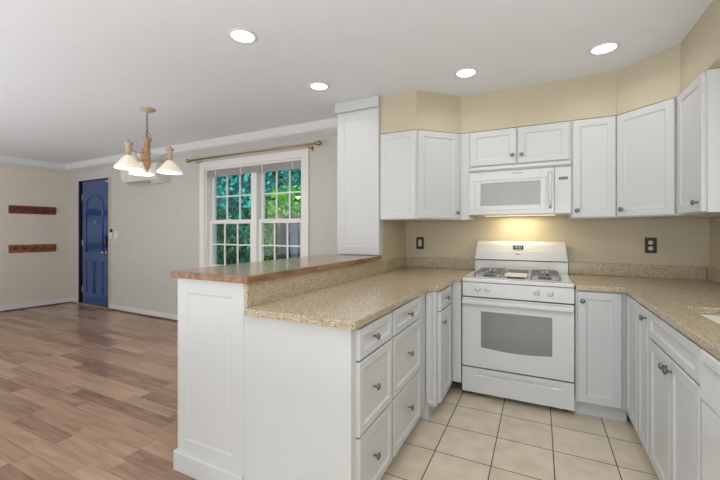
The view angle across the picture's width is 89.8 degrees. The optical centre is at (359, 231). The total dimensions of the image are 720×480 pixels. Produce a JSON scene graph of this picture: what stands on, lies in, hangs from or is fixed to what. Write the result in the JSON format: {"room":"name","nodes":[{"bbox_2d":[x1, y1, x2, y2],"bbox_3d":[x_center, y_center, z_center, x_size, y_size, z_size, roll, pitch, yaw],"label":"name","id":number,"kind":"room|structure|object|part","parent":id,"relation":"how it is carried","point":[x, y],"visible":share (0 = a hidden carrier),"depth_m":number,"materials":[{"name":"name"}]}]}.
{"room":"kitchen","nodes":[
{"label":"kitchen","id":0,"kind":"room"},
{"bbox_2d":[0,166,71,306],"bbox_3d":[-7.680,0.048,2.928,1.240,2.460,8.796,0,0,26],"label":"wall","id":1,"kind":"structure","parent":0,"point":[27,277],"depth_m":6.08,"materials":[{"name":"beige paint"}]},
{"bbox_2d":[8,205,55,214],"bbox_3d":[-5.450,-0.357,6.036,0.100,0.130,0.610,0,0,33],"label":"coat rack","id":2,"kind":"object","parent":1,"relation":"attached to","point":[15,209],"visible":1,"depth_m":6.02,"materials":[{"name":"red wood"}]},
{"bbox_2d":[8,244,55,252],"bbox_3d":[-5.450,0.283,6.036,0.100,0.130,0.610,0,0,33],"label":"coat rack","id":3,"kind":"object","parent":1,"relation":"attached to","point":[33,247],"visible":1,"depth_m":6.03,"materials":[{"name":"orange wood"}]},
{"bbox_2d":[0,156,70,173],"bbox_3d":[-7.495,-1.109,2.794,0.149,0.145,8.777,0,0,33],"label":"trim","id":4,"kind":"structure","parent":1,"relation":"attached to","point":[5,161],"depth_m":5.97,"materials":[{"name":"white paint"}]},
{"bbox_2d":[0,298,70,311],"bbox_3d":[-7.542,1.236,2.845,0.014,0.085,8.690,0,0,33],"label":"baseboard","id":5,"kind":"structure","parent":1,"relation":"attached to","point":[25,305],"depth_m":6.07,"materials":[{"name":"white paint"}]},
{"bbox_2d":[72,136,341,314],"bbox_3d":[-2.937,0.048,5.442,7.012,2.460,0.200,0,0,28],"label":"wall","id":6,"kind":"structure","parent":0,"point":[157,225],"depth_m":5.27,"materials":[{"name":"beige paint"}]},
{"bbox_2d":[77,177,110,308],"bbox_3d":[-4.545,0.188,6.194,1.015,2.180,0.163,0,0,28],"label":"door","id":7,"kind":"structure","parent":6,"relation":"in","point":[94,196],"depth_m":6.18,"materials":[{"name":"blue paint"}]},
{"bbox_3d":[-4.674,0.788,6.252,0.239,0.547,0.018,0,0,28],"label":"panel molding","id":8,"kind":"part","parent":7,"relation":"part of","materials":[{"name":"blue paint"}]},
{"bbox_3d":[-4.549,-0.135,6.186,0.531,0.980,0.026,0,0,28],"label":"arched panel molding","id":9,"kind":"part","parent":7,"relation":"part of","materials":[{"name":"blue paint"}]},
{"bbox_3d":[-4.423,0.788,6.121,0.239,0.547,0.018,0,0,28],"label":"panel molding","id":10,"kind":"part","parent":7,"relation":"part of","materials":[{"name":"blue paint"}]},
{"bbox_3d":[-4.106,0.188,5.992,0.050,2.180,0.112,0,0,28],"label":"latch casing","id":11,"kind":"part","parent":7,"relation":"part of","materials":[{"name":"beige paint"}]},
{"bbox_2d":[114,231,117,238],"bbox_3d":[-3.965,0.056,5.861,0.090,0.125,0.012,0,0,28],"label":"light switch","id":12,"kind":"object","parent":6,"relation":"attached to","point":[115,232],"visible":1,"depth_m":5.85,"materials":[{"name":"white paint"}]},
{"bbox_2d":[71,298,177,321],"bbox_3d":[-2.593,1.236,5.140,5.861,0.085,0.016,0,0,28],"label":"baseboard","id":13,"kind":"structure","parent":6,"relation":"attached to","point":[118,307],"depth_m":5.52,"materials":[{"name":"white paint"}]},
{"bbox_2d":[120,162,169,185],"bbox_3d":[-3.188,-0.841,5.341,0.860,0.271,0.209,0,0,28],"label":"air conditioner","id":14,"kind":"object","parent":6,"relation":"attached to","point":[158,178],"visible":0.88,"depth_m":5.23,"materials":[{"name":"plastic"}]},
{"bbox_2d":[66,118,336,173],"bbox_3d":[-2.667,-1.109,5.102,6.085,0.145,0.150,0,0,28],"label":"trim","id":15,"kind":"structure","parent":6,"relation":"attached to","point":[325,128],"depth_m":4.48,"materials":[{"name":"white paint"}]},
{"bbox_2d":[185,140,321,162],"bbox_3d":[-1.385,-0.947,4.449,2.216,0.090,0.115,0,0,28],"label":"curtain rod","id":16,"kind":"object","parent":6,"relation":"attached to","point":[318,142],"visible":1,"depth_m":4.30,"materials":[{"name":"gold metal"}]},
{"bbox_2d":[199,149,308,267],"bbox_3d":[-1.355,-0.170,4.549,1.850,1.535,0.210,0,0,28],"label":"window","id":17,"kind":"structure","parent":6,"relation":"in","point":[207,186],"depth_m":4.52,"materials":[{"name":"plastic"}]},
{"bbox_3d":[-1.676,-0.467,4.783,0.795,0.710,0.035,0,0,28],"label":"sash","id":18,"kind":"part","parent":17,"relation":"part of","materials":[{"name":"plastic"}]},
{"bbox_3d":[-1.695,0.178,4.747,0.795,0.660,0.035,0,0,28],"label":"sash","id":19,"kind":"part","parent":17,"relation":"part of","materials":[{"name":"plastic"}]},
{"bbox_2d":[207,160,300,177],"bbox_3d":[-1.365,-0.775,4.530,1.576,0.090,0.044,0,0,28],"label":"window blind","id":20,"kind":"object","parent":17,"relation":"attached to","point":[290,165],"visible":0.88,"depth_m":4.47,"materials":[{"name":"plastic"}]},
{"bbox_3d":[-1.365,-0.736,4.531,1.572,0.012,0.041,0,0,28],"label":"rail","id":21,"kind":"part","parent":20,"relation":"part of","materials":[{"name":"plastic"}]},
{"bbox_3d":[-0.937,-0.467,4.394,0.695,0.710,0.035,0,0,28],"label":"sash","id":22,"kind":"part","parent":17,"relation":"part of","materials":[{"name":"plastic"}]},
{"bbox_3d":[-0.955,0.178,4.359,0.695,0.660,0.035,0,0,28],"label":"sash","id":23,"kind":"part","parent":17,"relation":"part of","materials":[{"name":"plastic"}]},
{"bbox_2d":[173,220,405,479],"bbox_3d":[-0.263,0.048,2.852,0.510,2.460,2.301,0,0,26],"label":"wall","id":24,"kind":"structure","parent":0,"point":[210,313],"depth_m":1.84,"materials":[{"name":"white paint"}]},
{"bbox_3d":[-0.425,1.226,2.549,0.490,0.105,1.614,0,0,26],"label":"baseboard","id":25,"kind":"part","parent":24,"relation":"part of","materials":[{"name":"white paint"}]},
{"bbox_2d":[170,254,379,283],"bbox_3d":[-0.424,0.229,2.529,0.548,0.036,1.584,0,0,26],"label":"countertop","id":26,"kind":"structure","parent":24,"relation":"on","point":[250,272],"depth_m":2.08,"materials":[{"name":"brown wood"}]},
{"bbox_2d":[244,259,382,308],"bbox_3d":[-0.176,0.322,2.476,0.021,0.146,1.667,0,0,26],"label":"backsplash","id":27,"kind":"structure","parent":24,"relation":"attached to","point":[262,292],"depth_m":2.13,"materials":[{"name":"beige stone"}]},
{"bbox_2d":[383,257,406,271],"bbox_3d":[0.347,0.313,3.481,0.020,0.102,0.588,0,0,26],"label":"backsplash","id":28,"kind":"structure","parent":24,"relation":"attached to","point":[392,264],"depth_m":3.42,"materials":[{"name":"beige stone"}]},
{"bbox_2d":[0,303,658,479],"bbox_3d":[-3.736,1.338,1.020,10.200,0.120,9.300,0,0,26],"label":"floor","id":29,"kind":"structure","parent":0,"point":[87,392],"depth_m":2.40,"materials":[{"name":"laminate"}]},
{"bbox_2d":[244,312,391,479],"bbox_3d":[-0.179,0.838,1.785,0.632,0.880,0.424,0,0,26],"label":"base cabinet","id":30,"kind":"object","parent":29,"relation":"on","point":[372,342],"depth_m":1.60,"materials":[{"name":"white paint"}]},
{"bbox_3d":[-0.293,0.838,1.614,0.581,0.880,0.018,0,0,26],"label":"cabinet end panel","id":31,"kind":"part","parent":30,"relation":"part of","materials":[{"name":"white wood"}]},
{"bbox_3d":[0.073,1.018,1.674,0.020,0.296,0.370,0,0,26],"label":"drawer","id":32,"kind":"part","parent":30,"relation":"part of","materials":[{"name":"white paint"}]},
{"bbox_3d":[0.073,0.705,1.674,0.020,0.310,0.370,0,0,26],"label":"drawer","id":33,"kind":"part","parent":30,"relation":"part of","materials":[{"name":"white paint"}]},
{"bbox_3d":[0.073,0.475,1.674,0.020,0.130,0.370,0,0,26],"label":"drawer","id":34,"kind":"part","parent":30,"relation":"part of","materials":[{"name":"white paint"}]},
{"bbox_3d":[0.077,1.010,1.625,0.031,0.032,0.032,0,0,26],"label":"knob","id":35,"kind":"part","parent":30,"relation":"part of","materials":[{"name":"silver metal"}]},
{"bbox_3d":[0.077,0.698,1.625,0.031,0.032,0.032,0,0,26],"label":"knob","id":36,"kind":"part","parent":30,"relation":"part of","materials":[{"name":"silver metal"}]},
{"bbox_3d":[0.077,0.472,1.625,0.031,0.032,0.032,0,0,26],"label":"knob","id":37,"kind":"part","parent":30,"relation":"part of","materials":[{"name":"silver metal"}]},
{"bbox_2d":[390,293,424,457],"bbox_3d":[0.068,0.838,2.259,0.611,0.880,0.642,0,0,26],"label":"base cabinet","id":38,"kind":"object","parent":29,"relation":"on","point":[408,319],"visible":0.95,"depth_m":2.06,"materials":[{"name":"white paint"}]},
{"bbox_3d":[0.273,1.018,2.076,0.020,0.296,0.473,0,0,26],"label":"drawer","id":39,"kind":"part","parent":38,"relation":"part of","materials":[{"name":"white paint"}]},
{"bbox_3d":[0.273,0.705,2.076,0.020,0.310,0.473,0,0,26],"label":"drawer","id":40,"kind":"part","parent":38,"relation":"part of","materials":[{"name":"white paint"}]},
{"bbox_3d":[0.273,0.475,2.076,0.020,0.130,0.473,0,0,26],"label":"drawer","id":41,"kind":"part","parent":38,"relation":"part of","materials":[{"name":"white paint"}]},
{"bbox_2d":[420,282,460,419],"bbox_3d":[0.381,0.838,2.750,0.673,0.880,0.506,0,0,26],"label":"base cabinet","id":42,"kind":"object","parent":29,"relation":"on","point":[438,304],"depth_m":2.47,"materials":[{"name":"white paint"}]},
{"bbox_2d":[244,267,474,329],"bbox_3d":[0.276,0.380,2.571,0.702,0.032,2.281,0,0,26],"label":"countertop","id":43,"kind":"structure","parent":42,"relation":"on","point":[350,305],"depth_m":1.93,"materials":[{"name":"beige stone"}]},
{"bbox_3d":[0.616,0.475,2.608,0.020,0.130,0.337,0,0,26],"label":"drawer","id":44,"kind":"part","parent":42,"relation":"part of","materials":[{"name":"white paint"}]},
{"bbox_3d":[0.616,0.858,2.608,0.020,0.616,0.337,0,0,26],"label":"door","id":45,"kind":"part","parent":42,"relation":"part of","materials":[{"name":"white paint"}]},
{"bbox_3d":[0.759,0.788,2.835,0.071,0.780,0.016,0,0,26],"label":"filler strip","id":46,"kind":"part","parent":42,"relation":"part of","materials":[{"name":"white wood"}]},
{"bbox_2d":[462,241,574,410],"bbox_3d":[1.282,0.683,2.943,0.759,1.190,0.735,0,0,26],"label":"gas range","id":47,"kind":"object","parent":29,"relation":"on","point":[518,300],"visible":1,"depth_m":2.68,"materials":[{"name":"white metal"}]},
{"bbox_3d":[1.145,1.145,2.667,0.756,0.187,0.028,0,0,26],"label":"storage drawer","id":48,"kind":"part","parent":47,"relation":"part of","materials":[{"name":"white metal"}]},
{"bbox_3d":[1.145,0.775,2.667,0.754,0.530,0.028,0,0,26],"label":"oven door","id":49,"kind":"part","parent":47,"relation":"part of","materials":[{"name":"white metal"}]},
{"bbox_3d":[1.129,0.538,2.634,0.750,0.035,0.044,0,0,26],"label":"door handle","id":50,"kind":"part","parent":47,"relation":"part of","materials":[{"name":"white metal"}]},
{"bbox_2d":[462,267,574,287],"bbox_3d":[1.277,0.357,2.932,0.759,0.071,0.620,0,0,26],"label":"cooktop","id":51,"kind":"object","parent":47,"relation":"in","point":[510,277],"depth_m":2.78,"materials":[{"name":"white metal"}]},
{"bbox_3d":[1.146,0.448,2.669,0.758,0.108,0.024,0,0,26],"label":"control panel","id":52,"kind":"part","parent":47,"relation":"part of","materials":[{"name":"white metal"}]},
{"bbox_2d":[574,288,627,421],"bbox_3d":[1.766,0.838,2.715,0.300,0.880,0.726,0,0,26],"label":"base cabinet","id":53,"kind":"object","parent":29,"relation":"on","point":[599,316],"visible":0.92,"depth_m":2.43,"materials":[{"name":"white paint"}]},
{"bbox_2d":[626,295,650,454],"bbox_3d":[1.884,0.838,1.986,0.661,0.880,0.566,0,0,26],"label":"base cabinet","id":54,"kind":"object","parent":29,"relation":"on","point":[637,314],"visible":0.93,"depth_m":2.05,"materials":[{"name":"white paint"}]},
{"bbox_3d":[1.676,0.788,2.218,0.020,0.756,0.275,0,0,26],"label":"door","id":55,"kind":"part","parent":54,"relation":"part of","materials":[{"name":"white paint"}]},
{"bbox_2d":[568,274,719,359],"bbox_3d":[1.625,0.380,1.763,0.896,0.032,2.525,0,0,26],"label":"countertop","id":56,"kind":"structure","parent":54,"relation":"on","point":[679,302],"depth_m":1.98,"materials":[{"name":"beige stone"}]},
{"bbox_2d":[700,314,719,323],"bbox_3d":[1.617,0.498,1.416,0.389,0.200,0.619,0,0,26],"label":"sink","id":57,"kind":"object","parent":56,"relation":"in","point":[716,318],"visible":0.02,"depth_m":1.72,"materials":[{"name":"white ceramic"}]},
{"bbox_3d":[1.555,0.788,1.975,0.020,0.756,0.218,0,0,26],"label":"door","id":58,"kind":"part","parent":54,"relation":"part of","materials":[{"name":"white paint"}]},
{"bbox_2d":[649,311,703,479],"bbox_3d":[1.605,0.838,1.425,0.661,0.880,0.685,0,0,26],"label":"base cabinet","id":59,"kind":"object","parent":29,"relation":"on","point":[675,401],"visible":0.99,"depth_m":1.52,"materials":[{"name":"white paint"}]},
{"bbox_3d":[1.421,0.858,1.706,0.020,0.616,0.321,0,0,26],"label":"door","id":60,"kind":"part","parent":59,"relation":"part of","materials":[{"name":"white paint"}]},
{"bbox_3d":[1.339,0.598,1.599,0.031,0.032,0.032,0,0,26],"label":"knob","id":61,"kind":"part","parent":59,"relation":"part of","materials":[{"name":"silver metal"}]},
{"bbox_3d":[1.312,0.598,1.543,0.031,0.032,0.032,0,0,26],"label":"knob","id":62,"kind":"part","parent":59,"relation":"part of","materials":[{"name":"silver metal"}]},
{"bbox_3d":[1.349,0.475,1.560,0.020,0.130,0.648,0,0,26],"label":"drawer","id":63,"kind":"part","parent":59,"relation":"part of","materials":[{"name":"white paint"}]},
{"bbox_3d":[1.276,0.858,1.413,0.020,0.616,0.321,0,0,26],"label":"door","id":64,"kind":"part","parent":59,"relation":"part of","materials":[{"name":"white paint"}]},
{"bbox_2d":[700,349,719,479],"bbox_3d":[1.321,0.839,0.845,0.634,0.878,0.597,0,0,26],"label":"dishwasher","id":65,"kind":"object","parent":29,"relation":"on","point":[709,364],"visible":0.84,"depth_m":1.17,"materials":[{"name":"white plastic"}]},
{"bbox_3d":[1.054,0.488,0.978,0.027,0.169,0.591,0,0,26],"label":"control panel","id":66,"kind":"part","parent":65,"relation":"part of","materials":[{"name":"white ceramic"}]},
{"bbox_3d":[1.056,0.868,0.977,0.023,0.580,0.591,0,0,26],"label":"door","id":67,"kind":"part","parent":65,"relation":"part of","materials":[{"name":"white ceramic"}]},
{"bbox_2d":[0,0,712,163],"bbox_3d":[-3.736,-1.282,1.020,10.200,0.200,9.300,0,0,26],"label":"ceiling","id":68,"kind":"structure","parent":0,"point":[76,76],"depth_m":2.42,"materials":[{"name":"paint"}]},
{"bbox_2d":[113,107,182,175],"bbox_3d":[-2.087,-0.874,3.463,0.573,0.615,0.558,0,0,26],"label":"chandelier","id":69,"kind":"object","parent":68,"relation":"hanging from","point":[127,162],"visible":1,"depth_m":3.46,"materials":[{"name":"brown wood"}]},
{"bbox_3d":[-2.111,-0.632,3.292,0.232,0.120,0.232,0,0,26],"label":"lamp shade","id":70,"kind":"part","parent":69,"relation":"part of","materials":[{"name":"white glass"}]},
{"bbox_3d":[-2.194,-0.632,3.629,0.232,0.120,0.232,0,0,26],"label":"lamp shade","id":71,"kind":"part","parent":69,"relation":"part of","materials":[{"name":"white glass"}]},
{"bbox_3d":[-2.055,-1.022,3.485,0.020,0.240,0.020,0,0,-19],"label":"chain","id":72,"kind":"part","parent":69,"relation":"part of","materials":[{"name":"metal"}]},
{"bbox_3d":[-1.957,-0.716,3.509,0.164,0.085,0.010,0,0,-14],"label":"arm","id":73,"kind":"part","parent":69,"relation":"part of","materials":[{"name":"metal"}]},
{"bbox_3d":[-1.861,-0.632,3.533,0.232,0.120,0.232,0,0,26],"label":"lamp shade","id":74,"kind":"part","parent":69,"relation":"part of","materials":[{"name":"white glass"}]},
{"bbox_2d":[228,28,256,43],"bbox_3d":[-0.708,-1.178,2.178,0.172,0.008,0.172,0,0,26],"label":"recessed light","id":75,"kind":"object","parent":68,"relation":"in","point":[241,35],"visible":1,"depth_m":2.17,"materials":[{"name":"white paint"}]},
{"bbox_2d":[308,82,329,90],"bbox_3d":[-0.333,-1.178,2.933,0.172,0.008,0.172,0,0,26],"label":"recessed light","id":76,"kind":"object","parent":68,"relation":"in","point":[319,86],"visible":1,"depth_m":2.93,"materials":[{"name":"white paint"}]},
{"bbox_2d":[454,67,477,77],"bbox_3d":[0.789,-1.178,2.685,0.172,0.008,0.172,0,0,26],"label":"recessed light","id":77,"kind":"object","parent":68,"relation":"in","point":[467,72],"visible":1,"depth_m":2.67,"materials":[{"name":"white paint"}]},
{"bbox_2d":[588,41,619,54],"bbox_3d":[1.572,-1.178,2.326,0.172,0.008,0.172,0,0,26],"label":"recessed light","id":78,"kind":"object","parent":68,"relation":"in","point":[606,47],"visible":1,"depth_m":2.32,"materials":[{"name":"white paint"}]},
{"bbox_2d":[335,96,382,255],"bbox_3d":[-0.012,-0.486,3.279,0.439,1.392,0.118,0,0,26],"label":"wall column","id":79,"kind":"structure","parent":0,"point":[359,224],"depth_m":3.23,"materials":[{"name":"white paint"}]},
{"bbox_3d":[-0.012,-1.134,3.279,0.439,0.094,0.118,0,0,26],"label":"crown","id":80,"kind":"part","parent":79,"relation":"part of","materials":[{"name":"white paint"}]},
{"bbox_2d":[380,0,719,133],"bbox_3d":[-0.406,-1.019,-0.693,2.390,0.326,8.777,0,0,26],"label":"soffit","id":81,"kind":"structure","parent":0,"point":[662,76],"depth_m":2.79,"materials":[{"name":"beige paint"}]},
{"bbox_2d":[406,215,708,362],"bbox_3d":[1.524,0.048,3.423,2.920,2.460,0.313,0,0,26],"label":"wall","id":82,"kind":"structure","parent":0,"point":[680,241],"depth_m":3.06,"materials":[{"name":"beige paint"}]},
{"bbox_2d":[416,237,423,248],"bbox_3d":[0.614,0.118,3.693,0.080,0.124,0.011,0,0,26],"label":"light switch","id":83,"kind":"object","parent":82,"relation":"attached to","point":[419,240],"visible":1,"depth_m":3.69,"materials":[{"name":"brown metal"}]},
{"bbox_2d":[380,130,475,221],"bbox_3d":[0.641,-0.477,3.303,0.704,0.750,0.686,0,0,26],"label":"upper cabinet","id":84,"kind":"object","parent":82,"relation":"attached to","point":[420,170],"depth_m":3.08,"materials":[{"name":"white paint"}]},
{"bbox_3d":[0.321,-0.475,3.085,0.320,0.738,0.012,0,0,26],"label":"panel","id":85,"kind":"part","parent":84,"relation":"part of","materials":[{"name":"white paint"}]},
{"bbox_3d":[0.671,-0.478,3.074,0.390,0.736,0.020,0,0,-19],"label":"door","id":86,"kind":"part","parent":84,"relation":"part of","materials":[{"name":"white paint"}]},
{"bbox_3d":[0.995,-0.477,3.304,0.072,0.750,0.370,0,0,26],"label":"filler strip","id":87,"kind":"part","parent":84,"relation":"part of","materials":[{"name":"white wood"}]},
{"bbox_2d":[407,257,474,269],"bbox_3d":[0.798,0.313,3.597,0.682,0.102,0.020,0,0,26],"label":"backsplash","id":88,"kind":"structure","parent":82,"relation":"attached to","point":[431,262],"depth_m":3.58,"materials":[{"name":"beige stone"}]},
{"bbox_2d":[469,121,570,167],"bbox_3d":[1.357,-0.700,3.095,0.762,0.304,0.421,0,0,26],"label":"upper cabinet","id":89,"kind":"object","parent":82,"relation":"attached to","point":[551,142],"visible":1,"depth_m":2.92,"materials":[{"name":"white paint"}]},
{"bbox_3d":[1.114,-0.701,3.027,0.362,0.290,0.020,0,0,26],"label":"door","id":90,"kind":"part","parent":89,"relation":"part of","materials":[{"name":"white paint"}]},
{"bbox_2d":[469,161,570,216],"bbox_3d":[1.354,-0.341,3.088,0.760,0.406,0.432,0,0,26],"label":"microwave","id":91,"kind":"object","parent":89,"relation":"attached to","point":[533,189],"visible":1,"depth_m":2.93,"materials":[{"name":"white plastic"}]},
{"bbox_3d":[1.483,-0.327,2.812,0.022,0.291,0.051,0,0,26],"label":"handle","id":92,"kind":"part","parent":91,"relation":"part of","materials":[{"name":"white plastic"}]},
{"bbox_3d":[1.573,-0.323,2.801,0.112,0.360,0.019,0,0,26],"label":"control panel","id":93,"kind":"part","parent":91,"relation":"part of","materials":[{"name":"white plastic"}]},
{"bbox_3d":[1.449,-0.701,2.860,0.364,0.290,0.020,0,0,26],"label":"door","id":94,"kind":"part","parent":89,"relation":"part of","materials":[{"name":"white paint"}]},
{"bbox_2d":[568,116,615,219],"bbox_3d":[1.828,-0.477,2.861,0.286,0.750,0.421,0,0,26],"label":"upper cabinet","id":95,"kind":"object","parent":82,"relation":"attached to","point":[593,141],"visible":1,"depth_m":2.71,"materials":[{"name":"white paint"}]},
{"bbox_2d":[568,262,706,279],"bbox_3d":[2.192,0.313,2.904,0.896,0.102,0.020,0,0,26],"label":"backsplash","id":96,"kind":"structure","parent":82,"relation":"attached to","point":[585,268],"depth_m":2.88,"materials":[{"name":"beige stone"}]},
{"bbox_2d":[645,237,656,252],"bbox_3d":[2.300,0.110,2.855,0.076,0.124,0.012,0,0,26],"label":"outlet","id":97,"kind":"object","parent":82,"relation":"attached to","point":[650,243],"visible":1,"depth_m":2.85,"materials":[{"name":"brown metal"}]},
{"bbox_2d":[709,217,719,283],"bbox_3d":[0.733,0.048,-1.265,0.160,2.460,8.787,0,0,26],"label":"wall","id":98,"kind":"structure","parent":0,"point":[714,223],"depth_m":2.63,"materials":[{"name":"beige paint"}]},
{"bbox_2d":[611,97,719,218],"bbox_3d":[2.187,-0.477,2.551,0.634,0.750,0.656,0,0,26],"label":"upper cabinet","id":99,"kind":"object","parent":98,"relation":"attached to","point":[646,137],"visible":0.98,"depth_m":2.44,"materials":[{"name":"white paint"}]},
{"bbox_3d":[1.940,-0.477,2.463,0.020,0.738,0.368,0,0,-19],"label":"door","id":100,"kind":"part","parent":99,"relation":"part of","materials":[{"name":"white paint"}]},
{"bbox_2d":[678,68,719,214],"bbox_3d":[2.054,-0.477,2.019,0.397,0.750,0.414,0,0,26],"label":"upper cabinet","id":101,"kind":"object","parent":98,"relation":"attached to","point":[699,103],"visible":1,"depth_m":1.96,"materials":[{"name":"white paint"}]},
{"bbox_3d":[1.912,-0.477,2.087,0.020,0.738,0.373,0,0,26],"label":"door","id":102,"kind":"part","parent":101,"relation":"part of","materials":[{"name":"white paint"}]},
{"bbox_2d":[707,267,719,283],"bbox_3d":[2.036,0.313,1.559,0.020,0.102,2.525,0,0,26],"label":"backsplash","id":103,"kind":"structure","parent":98,"relation":"attached to","point":[713,274],"depth_m":2.59,"materials":[{"name":"beige stone"}]},
{"label":"outside","id":104,"kind":"structure","parent":0,"visible":0},
{"bbox_3d":[1.726,1.703,23.684,42.000,0.150,36.050,0,0,26],"label":"ground","id":105,"kind":"structure","parent":104,"visible":0},
{"bbox_2d":[217,205,247,264],"bbox_3d":[-4.073,0.427,9.752,2.330,2.427,1.339,0,0,26],"label":"shrub","id":106,"kind":"object","parent":105,"relation":"on","point":[231,250],"visible":0.19,"depth_m":9.37,"materials":[{"name":"green plant"}]},
{"bbox_2d":[217,172,275,262],"bbox_3d":[-4.168,-0.981,12.034,3.181,5.226,2.256,0,0,26],"label":"tree","id":107,"kind":"object","parent":105,"relation":"on","point":[245,178],"visible":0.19,"depth_m":11.28,"materials":[{"name":"green plant"}]},
{"bbox_2d":[217,171,286,262],"bbox_3d":[-2.942,-1.303,17.686,13.254,7.177,3.324,0,0,26],"label":"tree","id":108,"kind":"object","parent":105,"relation":"on","point":[280,177],"visible":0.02,"depth_m":17.02,"materials":[{"name":"green plant"}]},
{"bbox_2d":[247,200,278,261],"bbox_3d":[-2.084,0.455,7.671,0.642,2.354,0.720,0,0,26],"label":"shrub","id":109,"kind":"object","parent":105,"relation":"on","point":[268,227],"visible":0.29,"depth_m":7.61,"materials":[{"name":"green plant"}]},
{"bbox_2d":[265,185,300,237],"bbox_3d":[-1.897,0.172,9.854,1.944,2.918,1.553,0,0,26],"label":"shrub","id":110,"kind":"object","parent":105,"relation":"on","point":[283,199],"visible":0.19,"depth_m":9.49,"materials":[{"name":"green plant"}]},
{"bbox_2d":[276,214,300,259],"bbox_3d":[-0.177,0.618,7.459,3.860,2.020,0.120,0,0,26],"label":"fence","id":111,"kind":"object","parent":105,"relation":"on","point":[294,228],"visible":0.06,"depth_m":8.19,"materials":[{"name":"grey wood"}]},
{"bbox_3d":[-1.852,0.618,8.292,0.120,2.020,0.120,0,0,26],"label":"corner post","id":112,"kind":"part","parent":111,"relation":"part of","materials":[{"name":"grey wood"}]},
{"bbox_3d":[-0.121,-0.337,7.437,3.740,0.050,0.110,0,0,26],"label":"rail","id":113,"kind":"part","parent":111,"relation":"part of","materials":[{"name":"grey wood"}]},
{"bbox_2d":[280,169,300,194],"bbox_3d":[-1.626,-1.304,13.747,3.503,5.869,2.081,0,0,26],"label":"tree","id":114,"kind":"object","parent":105,"relation":"on","point":[295,173],"visible":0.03,"depth_m":13.57,"materials":[{"name":"green plant"}]}
]}

